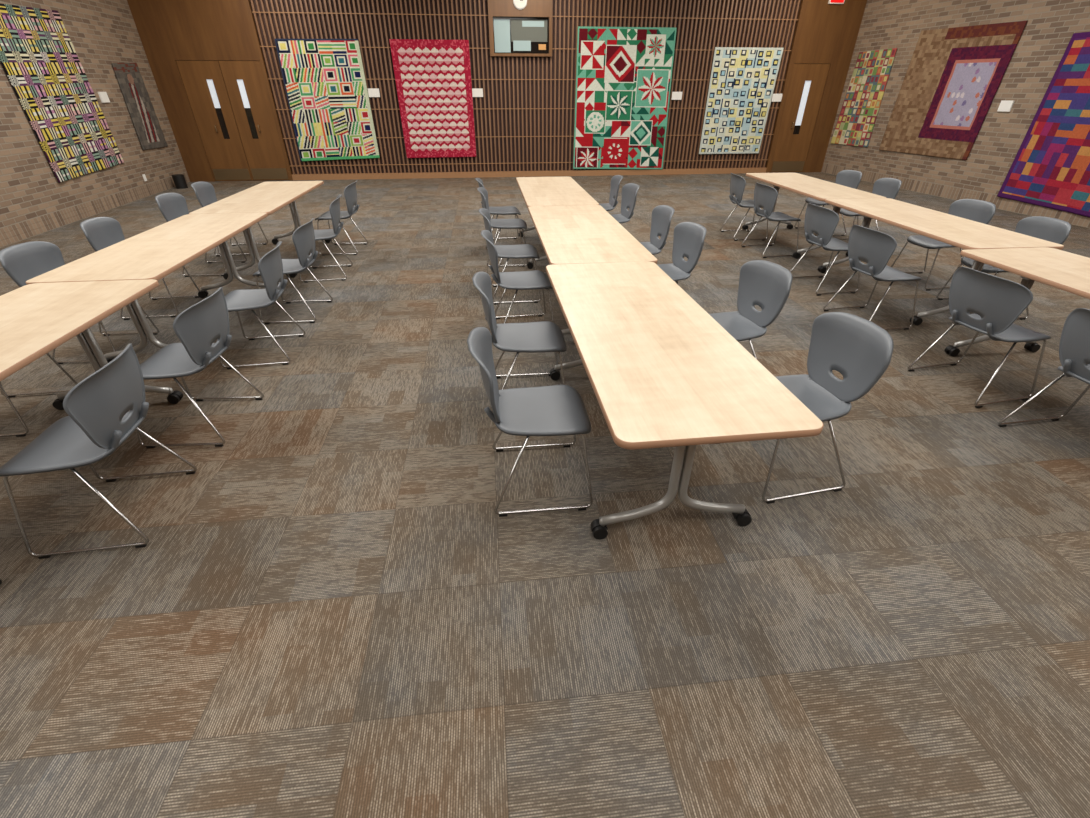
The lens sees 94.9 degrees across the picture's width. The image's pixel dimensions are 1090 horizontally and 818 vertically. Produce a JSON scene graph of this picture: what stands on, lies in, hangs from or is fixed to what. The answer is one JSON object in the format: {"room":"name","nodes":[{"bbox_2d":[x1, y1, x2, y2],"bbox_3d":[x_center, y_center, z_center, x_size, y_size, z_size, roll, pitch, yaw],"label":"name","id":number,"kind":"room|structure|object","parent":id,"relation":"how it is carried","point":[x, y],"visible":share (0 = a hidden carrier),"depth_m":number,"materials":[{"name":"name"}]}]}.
{"room":"community meeting room","nodes":[
{"label":"community meeting room","id":0,"kind":"room"},
{"bbox_2d":[0,0,189,247],"bbox_3d":[-6.961,-2.666,3.548,0.200,4.200,16.330,-5,33,-8],"label":"wall","id":1,"kind":"structure","parent":0,"point":[102,33],"depth_m":8.52,"materials":[{"name":"beige brick"}]},
{"bbox_2d":[0,3,124,182],"bbox_3d":[-7.613,-4.933,7.862,0.037,2.265,1.922,-5,33,-8],"label":"quilt","id":2,"kind":"object","parent":1,"relation":"attached to","point":[39,59],"visible":1,"depth_m":7.74,"materials":[{"name":"fabric"}]},
{"bbox_2d":[98,92,109,102],"bbox_3d":[-7.803,-5.518,8.847,0.024,0.160,0.220,-5,33,-8],"label":"wall label","id":3,"kind":"object","parent":1,"relation":"attached to","point":[103,96],"visible":1,"depth_m":8.82,"materials":[{"name":"white paper"}]},
{"bbox_2d":[112,63,167,149],"bbox_3d":[-7.968,-5.954,9.852,0.037,1.471,1.028,-5,33,-8],"label":"quilt","id":4,"kind":"object","parent":1,"relation":"attached to","point":[150,134],"visible":1,"depth_m":9.82,"materials":[{"name":"fabric"}]},
{"bbox_2d":[184,0,800,180],"bbox_3d":[-0.536,-7.530,11.212,15.750,4.200,0.200,-3,33,-5],"label":"wall","id":5,"kind":"structure","parent":0,"point":[298,1],"depth_m":11.12,"materials":[{"name":"brown wood"}]},
{"bbox_2d":[127,0,292,181],"bbox_3d":[-7.047,-7.073,10.491,2.320,4.200,0.110,-3,33,-5],"label":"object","id":6,"kind":"structure","parent":5,"relation":"attached to","point":[169,31],"depth_m":10.23,"materials":[{"name":"brown wood"}]},
{"bbox_2d":[176,60,252,180],"bbox_3d":[-7.205,-6.247,10.959,0.823,2.284,0.110,-3,33,-5],"label":"door","id":7,"kind":"structure","parent":5,"relation":"in","point":[203,81],"depth_m":10.92,"materials":[{"name":"brown wood"}]},
{"bbox_2d":[219,61,288,179],"bbox_3d":[-6.375,-6.295,11.036,0.823,2.284,0.110,-3,33,-5],"label":"door","id":8,"kind":"structure","parent":5,"relation":"in","point":[244,81],"depth_m":10.99,"materials":[{"name":"brown wood"}]},
{"bbox_2d":[487,0,552,56],"bbox_3d":[-0.519,-8.458,10.434,1.350,1.800,0.140,-3,33,-5],"label":"trim","id":9,"kind":"structure","parent":5,"relation":"attached to","point":[496,8],"depth_m":10.47,"materials":[{"name":"brown wood"}]},
{"bbox_2d":[513,0,526,9],"bbox_3d":[-0.514,-8.442,10.335,0.290,0.290,0.045,-3,33,-5],"label":"wall clock","id":10,"kind":"object","parent":5,"relation":"attached to","point":[519,4],"visible":1,"depth_m":10.35,"materials":[{"name":"white plastic"}]},
{"bbox_2d":[493,17,548,53],"bbox_3d":[-0.513,-8.027,10.754,1.190,0.630,0.044,-3,33,-5],"label":"window","id":11,"kind":"structure","parent":5,"relation":"in","point":[511,34],"depth_m":10.73,"materials":[{"name":"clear glass"}]},
{"bbox_2d":[252,12,797,165],"bbox_3d":[-0.136,-7.366,11.178,11.580,3.374,0.018,-3,33,-5],"label":"trim","id":12,"kind":"structure","parent":5,"relation":"attached to","point":[252,12],"depth_m":11.16,"materials":[{"name":"brown wood"}]},
{"bbox_2d":[251,0,799,174],"bbox_3d":[-0.148,-7.534,11.107,11.504,4.080,0.065,-3,33,-5],"label":"cladding","id":13,"kind":"object","parent":5,"relation":"attached to","point":[252,1],"visible":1,"depth_m":11.10,"materials":[{"name":"brown wood"}]},
{"bbox_2d":[275,39,379,160],"bbox_3d":[-4.725,-6.705,10.956,1.780,2.280,0.039,-3,33,-5],"label":"quilt","id":14,"kind":"object","parent":13,"relation":"attached to","point":[325,85],"visible":1,"depth_m":10.90,"materials":[{"name":"fabric"}]},
{"bbox_2d":[367,88,379,96],"bbox_3d":[-3.754,-6.937,10.968,0.240,0.160,0.025,-3,33,-5],"label":"wall label","id":15,"kind":"object","parent":13,"relation":"attached to","point":[372,92],"visible":1,"depth_m":10.96,"materials":[{"name":"white paper"}]},
{"bbox_2d":[389,39,475,157],"bbox_3d":[-2.443,-6.854,11.155,1.650,2.240,0.039,-3,33,-5],"label":"quilt","id":16,"kind":"object","parent":13,"relation":"attached to","point":[433,77],"visible":1,"depth_m":11.10,"materials":[{"name":"fabric"}]},
{"bbox_2d":[472,88,482,96],"bbox_3d":[-1.507,-7.068,11.175,0.240,0.160,0.025,-3,33,-5],"label":"wall label","id":17,"kind":"object","parent":13,"relation":"attached to","point":[476,92],"visible":1,"depth_m":11.16,"materials":[{"name":"white paper"}]},
{"bbox_2d":[573,26,676,168],"bbox_3d":[1.802,-7.072,11.563,2.250,2.811,0.039,-3,33,-5],"label":"quilt","id":18,"kind":"object","parent":13,"relation":"attached to","point":[624,74],"visible":1,"depth_m":11.49,"materials":[{"name":"fabric"}]},
{"bbox_2d":[671,92,681,99],"bbox_3d":[3.066,-7.283,11.626,0.240,0.160,0.025,-3,33,-5],"label":"wall label","id":19,"kind":"object","parent":13,"relation":"attached to","point":[675,95],"visible":1,"depth_m":11.62,"materials":[{"name":"white paper"}]},
{"bbox_2d":[699,47,783,153],"bbox_3d":[4.595,-7.230,11.822,1.630,2.141,0.039,-3,33,-5],"label":"quilt","id":20,"kind":"object","parent":13,"relation":"attached to","point":[742,79],"visible":1,"depth_m":11.77,"materials":[{"name":"fabric"}]},
{"bbox_2d":[771,94,781,101],"bbox_3d":[5.502,-7.391,11.871,0.240,0.160,0.025,-3,33,-5],"label":"wall label","id":21,"kind":"object","parent":13,"relation":"attached to","point":[775,97],"visible":1,"depth_m":11.87,"materials":[{"name":"white paper"}]},
{"bbox_2d":[292,167,766,179],"bbox_3d":[-0.138,-5.755,12.223,11.580,0.120,0.100,-3,33,-5],"label":"baseboard","id":22,"kind":"structure","parent":5,"relation":"attached to","point":[345,176],"depth_m":12.14,"materials":[{"name":"brown wood"}]},
{"bbox_2d":[771,64,829,171],"bbox_3d":[6.188,-7.026,12.188,0.888,2.284,0.110,-3,33,-5],"label":"door","id":23,"kind":"structure","parent":5,"relation":"in","point":[807,84],"depth_m":12.15,"materials":[{"name":"brown wood"}]},
{"bbox_2d":[765,0,866,172],"bbox_3d":[6.389,-7.855,11.724,1.550,4.200,0.110,-3,33,-5],"label":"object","id":24,"kind":"structure","parent":5,"relation":"attached to","point":[824,33],"depth_m":11.48,"materials":[{"name":"brown wood"}]},
{"bbox_2d":[828,0,844,3],"bbox_3d":[6.391,-8.985,10.929,0.340,0.200,0.060,-3,33,-5],"label":"exit sign","id":25,"kind":"object","parent":5,"relation":"attached to","point":[829,1],"visible":1,"depth_m":10.95,"materials":[{"name":"red plastic"}]},
{"bbox_2d":[0,172,1089,817],"bbox_3d":[0.957,-1.381,5.442,17.156,0.001,17.000,-3,33,-5],"label":"floor","id":26,"kind":"structure","parent":0,"point":[335,615],"depth_m":2.17,"materials":[{"name":"carpet"}]},
{"bbox_2d":[0,353,77,436],"bbox_3d":[-3.414,-0.301,2.978,0.559,0.818,0.540,-5,33,-8],"label":"chair","id":27,"kind":"object","parent":26,"relation":"on","point":[7,396],"visible":0.3,"depth_m":3.23,"materials":[{"name":"grey plastic"}]},
{"bbox_2d":[0,241,158,363],"bbox_3d":[-3.543,-0.834,3.817,0.559,0.818,0.540,-2,32,-3],"label":"chair","id":28,"kind":"object","parent":26,"relation":"on","point":[22,262],"visible":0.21,"depth_m":3.68,"materials":[{"name":"grey plastic"}]},
{"bbox_2d":[0,279,182,584],"bbox_3d":[-2.723,0.062,2.477,0.770,0.740,2.100,-3,33,-5],"label":"table","id":29,"kind":"object","parent":26,"relation":"on","point":[36,319],"visible":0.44,"depth_m":2.77,"materials":[{"name":"brown wood"}]},
{"bbox_2d":[0,343,196,558],"bbox_3d":[-2.043,0.156,2.256,0.559,0.818,0.540,-5,33,-8],"label":"chair","id":30,"kind":"object","parent":26,"relation":"on","point":[99,420],"visible":1,"depth_m":2.14,"materials":[{"name":"grey plastic"}]},
{"bbox_2d":[80,217,199,319],"bbox_3d":[-3.679,-1.310,4.567,0.559,0.818,0.540,-5,33,-8],"label":"chair","id":31,"kind":"object","parent":26,"relation":"on","point":[100,232],"visible":0.32,"depth_m":4.45,"materials":[{"name":"grey plastic"}]},
{"bbox_2d":[26,212,267,362],"bbox_3d":[-3.011,-1.058,4.242,0.770,0.740,2.100,-3,33,-5],"label":"table","id":32,"kind":"object","parent":26,"relation":"on","point":[157,252],"visible":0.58,"depth_m":3.73,"materials":[{"name":"brown wood"}]},
{"bbox_2d":[171,174,187,188],"bbox_3d":[-7.801,-4.861,10.684,0.220,0.260,0.220,-3,33,-5],"label":"waste bin","id":33,"kind":"object","parent":26,"relation":"on","point":[179,180],"visible":1,"depth_m":10.62,"materials":[{"name":"black plastic"}]},
{"bbox_2d":[137,287,263,447],"bbox_3d":[-2.079,-0.266,2.921,0.559,0.818,0.540,-1,32,-2],"label":"chair","id":34,"kind":"object","parent":26,"relation":"on","point":[198,326],"visible":0.93,"depth_m":2.81,"materials":[{"name":"grey plastic"}]},
{"bbox_2d":[155,193,246,276],"bbox_3d":[-3.864,-1.974,5.614,0.559,0.818,0.540,-2,32,-4],"label":"chair","id":35,"kind":"object","parent":26,"relation":"on","point":[172,206],"visible":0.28,"depth_m":5.51,"materials":[{"name":"grey plastic"}]},
{"bbox_2d":[191,181,267,256],"bbox_3d":[-3.985,-2.419,6.314,0.559,0.818,0.540,-4,33,-7],"label":"chair","id":36,"kind":"object","parent":26,"relation":"on","point":[204,191],"visible":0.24,"depth_m":6.21,"materials":[{"name":"grey plastic"}]},
{"bbox_2d":[189,181,330,278],"bbox_3d":[-3.237,-2.177,6.005,0.770,0.740,2.100,-3,33,-5],"label":"table","id":37,"kind":"object","parent":26,"relation":"on","point":[266,197],"visible":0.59,"depth_m":5.56,"materials":[{"name":"brown wood"}]},
{"bbox_2d":[220,241,305,368],"bbox_3d":[-2.178,-0.806,3.773,0.559,0.818,0.540,-6,33,-9],"label":"chair","id":38,"kind":"object","parent":26,"relation":"on","point":[270,266],"visible":0.93,"depth_m":3.69,"materials":[{"name":"grey plastic"}]},
{"bbox_2d":[253,218,332,323],"bbox_3d":[-2.268,-1.252,4.476,0.559,0.818,0.540,-2,32,-4],"label":"chair","id":39,"kind":"object","parent":26,"relation":"on","point":[303,237],"visible":0.85,"depth_m":4.35,"materials":[{"name":"grey plastic"}]},
{"bbox_2d":[299,194,352,282],"bbox_3d":[-2.426,-1.881,5.466,0.559,0.818,0.540,-6,33,-9],"label":"chair","id":40,"kind":"object","parent":26,"relation":"on","point":[334,208],"visible":0.77,"depth_m":5.37,"materials":[{"name":"grey plastic"}]},
{"bbox_2d":[315,181,367,255],"bbox_3d":[-2.589,-2.435,6.340,0.559,0.818,0.540,-2,32,-3],"label":"chair","id":41,"kind":"object","parent":26,"relation":"on","point":[350,192],"visible":0.89,"depth_m":6.22,"materials":[{"name":"grey plastic"}]},
{"bbox_2d":[475,178,521,249],"bbox_3d":[-0.608,-2.583,6.573,0.559,0.818,0.540,-4,33,-7],"label":"chair","id":42,"kind":"object","parent":26,"relation":"on","point":[506,210],"visible":0.55,"depth_m":6.53,"materials":[{"name":"grey plastic"}]},
{"bbox_2d":[477,187,527,266],"bbox_3d":[-0.494,-2.171,5.923,0.559,0.818,0.540,-2,32,-3],"label":"chair","id":43,"kind":"object","parent":26,"relation":"on","point":[518,223],"visible":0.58,"depth_m":5.87,"materials":[{"name":"grey plastic"}]},
{"bbox_2d":[478,208,540,304],"bbox_3d":[-0.341,-1.516,4.891,0.559,0.818,0.540,-3,33,-5],"label":"chair","id":44,"kind":"object","parent":26,"relation":"on","point":[523,251],"visible":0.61,"depth_m":4.84,"materials":[{"name":"grey plastic"}]},
{"bbox_2d":[481,230,553,322],"bbox_3d":[-0.225,-1.042,4.145,0.559,0.818,0.540,-5,33,-8],"label":"chair","id":45,"kind":"object","parent":26,"relation":"on","point":[534,279],"visible":0.95,"depth_m":4.06,"materials":[{"name":"grey plastic"}]},
{"bbox_2d":[472,272,566,411],"bbox_3d":[-0.153,-0.438,3.193,0.559,0.818,0.540,-3,33,-4],"label":"chair","id":46,"kind":"object","parent":26,"relation":"on","point":[543,336],"visible":0.84,"depth_m":3.13,"materials":[{"name":"grey plastic"}]},
{"bbox_2d":[467,327,592,516],"bbox_3d":[-0.069,0.026,2.462,0.559,0.818,0.540,-3,33,-5],"label":"chair","id":47,"kind":"object","parent":26,"relation":"on","point":[554,410],"visible":1,"depth_m":2.41,"materials":[{"name":"grey plastic"}]},
{"bbox_2d":[516,176,598,268],"bbox_3d":[0.089,-2.391,6.343,0.770,0.740,2.100,-3,33,-5],"label":"table","id":48,"kind":"object","parent":26,"relation":"on","point":[536,191],"visible":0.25,"depth_m":5.93,"materials":[{"name":"brown wood"}]},
{"bbox_2d":[528,205,656,334],"bbox_3d":[0.314,-1.272,4.579,0.770,0.740,2.100,-3,33,-5],"label":"table","id":49,"kind":"object","parent":26,"relation":"on","point":[568,234],"visible":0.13,"depth_m":4.10,"materials":[{"name":"brown wood"}]},
{"bbox_2d":[599,175,622,210],"bbox_3d":[0.739,-2.694,6.748,0.559,0.818,0.540,-2,32,-4],"label":"chair","id":50,"kind":"object","parent":26,"relation":"on","point":[615,181],"visible":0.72,"depth_m":6.69,"materials":[{"name":"grey plastic"}]},
{"bbox_2d":[611,183,639,222],"bbox_3d":[0.828,-2.302,6.130,0.559,0.818,0.540,-6,33,-9],"label":"chair","id":51,"kind":"object","parent":26,"relation":"on","point":[629,191],"visible":0.59,"depth_m":6.07,"materials":[{"name":"grey plastic"}]},
{"bbox_2d":[640,205,674,254],"bbox_3d":[0.938,-1.564,4.967,0.559,0.818,0.540,-4,33,-7],"label":"chair","id":52,"kind":"object","parent":26,"relation":"on","point":[662,215],"visible":0.62,"depth_m":4.90,"materials":[{"name":"grey plastic"}]},
{"bbox_2d":[658,222,706,284],"bbox_3d":[1.021,-1.150,4.314,0.559,0.818,0.540,-8,33,-12],"label":"chair","id":53,"kind":"object","parent":26,"relation":"on","point":[688,240],"visible":0.7,"depth_m":4.25,"materials":[{"name":"grey plastic"}]},
{"bbox_2d":[546,261,823,539],"bbox_3d":[0.506,-0.152,2.815,0.770,0.740,2.100,-4,33,-6],"label":"table","id":54,"kind":"object","parent":26,"relation":"on","point":[661,371],"visible":1,"depth_m":2.20,"materials":[{"name":"brown wood"}]},
{"bbox_2d":[720,173,767,240],"bbox_3d":[2.802,-2.831,6.964,0.559,0.818,0.540,-2,32,-3],"label":"chair","id":55,"kind":"object","parent":26,"relation":"on","point":[737,184],"visible":0.84,"depth_m":6.84,"materials":[{"name":"grey plastic"}]},
{"bbox_2d":[709,260,791,357],"bbox_3d":[1.227,-0.531,3.340,0.559,0.818,0.540,-8,33,-13],"label":"chair","id":56,"kind":"object","parent":26,"relation":"on","point":[764,284],"visible":0.72,"depth_m":3.27,"materials":[{"name":"grey plastic"}]},
{"bbox_2d":[741,182,800,257],"bbox_3d":[2.853,-2.380,6.253,0.559,0.818,0.540,-6,33,-9],"label":"chair","id":57,"kind":"object","parent":26,"relation":"on","point":[765,196],"visible":0.99,"depth_m":6.11,"materials":[{"name":"grey plastic"}]},
{"bbox_2d":[742,173,885,258],"bbox_3d":[3.406,-2.612,6.691,0.770,0.740,2.100,-3,32,-4],"label":"table","id":58,"kind":"object","parent":26,"relation":"on","point":[818,189],"visible":0.59,"depth_m":6.31,"materials":[{"name":"brown wood"}]},
{"bbox_2d":[790,203,860,295],"bbox_3d":[2.900,-1.655,5.111,0.559,0.818,0.540,-6,33,-9],"label":"chair","id":59,"kind":"object","parent":26,"relation":"on","point":[822,221],"visible":0.88,"depth_m":4.97,"materials":[{"name":"grey plastic"}]},
{"bbox_2d":[762,312,893,503],"bbox_3d":[1.297,-0.039,2.564,0.559,0.818,0.540,-7,33,-11],"label":"chair","id":60,"kind":"object","parent":26,"relation":"on","point":[851,345],"visible":0.8,"depth_m":2.49,"materials":[{"name":"grey plastic"}]},
{"bbox_2d":[794,170,861,235],"bbox_3d":[4.083,-2.965,7.175,0.559,0.818,0.540,-5,33,-8],"label":"chair","id":61,"kind":"object","parent":26,"relation":"on","point":[849,178],"visible":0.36,"depth_m":7.09,"materials":[{"name":"grey plastic"}]},
{"bbox_2d":[838,178,901,242],"bbox_3d":[4.175,-2.565,6.544,0.559,0.818,0.540,-2,32,-3],"label":"chair","id":62,"kind":"object","parent":26,"relation":"on","point":[886,187],"visible":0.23,"depth_m":6.43,"materials":[{"name":"grey plastic"}]},
{"bbox_2d":[823,225,920,329],"bbox_3d":[2.871,-1.152,4.317,0.559,0.818,0.540,-7,33,-10],"label":"chair","id":63,"kind":"object","parent":26,"relation":"on","point":[874,247],"visible":0.99,"depth_m":4.17,"materials":[{"name":"grey plastic"}]},
{"bbox_2d":[818,198,1063,325],"bbox_3d":[3.578,-1.490,4.923,0.770,0.740,2.100,-3,32,-4],"label":"table","id":64,"kind":"object","parent":26,"relation":"on","point":[966,234],"visible":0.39,"depth_m":4.44,"materials":[{"name":"brown wood"}]},
{"bbox_2d":[891,199,995,290],"bbox_3d":[4.171,-1.742,5.247,0.559,0.818,0.540,-6,33,-9],"label":"chair","id":65,"kind":"object","parent":26,"relation":"on","point":[981,211],"visible":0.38,"depth_m":5.15,"materials":[{"name":"grey plastic"}]},
{"bbox_2d":[908,267,1050,407],"bbox_3d":[2.940,-0.514,3.312,0.559,0.818,0.540,-8,33,-12],"label":"chair","id":66,"kind":"object","parent":26,"relation":"on","point":[995,302],"visible":1,"depth_m":3.15,"materials":[{"name":"grey plastic"}]},
{"bbox_2d":[936,216,1070,319],"bbox_3d":[4.170,-1.298,4.548,0.559,0.818,0.540,-1,32,-2],"label":"chair","id":67,"kind":"object","parent":26,"relation":"on","point":[1054,230],"visible":0.28,"depth_m":4.42,"materials":[{"name":"grey plastic"}]},
{"bbox_2d":[944,247,1089,356],"bbox_3d":[3.620,-0.355,3.135,0.770,0.740,2.100,-3,33,-5],"label":"table","id":68,"kind":"object","parent":26,"relation":"on","point":[1063,270],"visible":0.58,"depth_m":3.52,"materials":[{"name":"brown wood"}]},
{"bbox_2d":[998,308,1089,426],"bbox_3d":[3.041,-0.116,2.686,0.559,0.818,0.540,-6,33,-9],"label":"chair","id":69,"kind":"object","parent":26,"relation":"on","point":[1074,346],"visible":1,"depth_m":2.68,"materials":[{"name":"grey plastic"}]},
{"bbox_2d":[821,0,1089,227],"bbox_3d":[8.692,-3.577,4.984,0.200,4.200,16.359,-6,33,-9],"label":"wall","id":70,"kind":"structure","parent":0,"point":[1050,26],"depth_m":9.06,"materials":[{"name":"beige brick"}]},
{"bbox_2d":[831,48,896,146],"bbox_3d":[7.224,-7.059,11.418,0.037,1.856,1.249,-6,33,-9],"label":"patchwork quilt","id":71,"kind":"object","parent":70,"relation":"attached to","point":[855,124],"visible":1,"depth_m":11.34,"materials":[{"name":"fabric"}]},
{"bbox_2d":[879,20,1027,159],"bbox_3d":[7.610,-6.036,9.582,0.038,2.106,2.265,-6,33,-9],"label":"quilt","id":72,"kind":"object","parent":70,"relation":"attached to","point":[953,77],"visible":1,"depth_m":9.43,"materials":[{"name":"fabric"}]},
{"bbox_2d":[997,100,1014,111],"bbox_3d":[7.867,-5.172,8.536,0.024,0.160,0.220,-6,33,-9],"label":"wall label","id":73,"kind":"object","parent":70,"relation":"attached to","point":[1005,106],"visible":1,"depth_m":8.53,"materials":[{"name":"white paper"}]},
{"bbox_2d":[997,32,1089,216],"bbox_3d":[8.164,-4.089,7.253,0.038,2.381,2.269,-6,33,-9],"label":"quilt","id":74,"kind":"object","parent":70,"relation":"attached to","point":[1050,168],"visible":1,"depth_m":7.80,"materials":[{"name":"fabric"}]}
]}

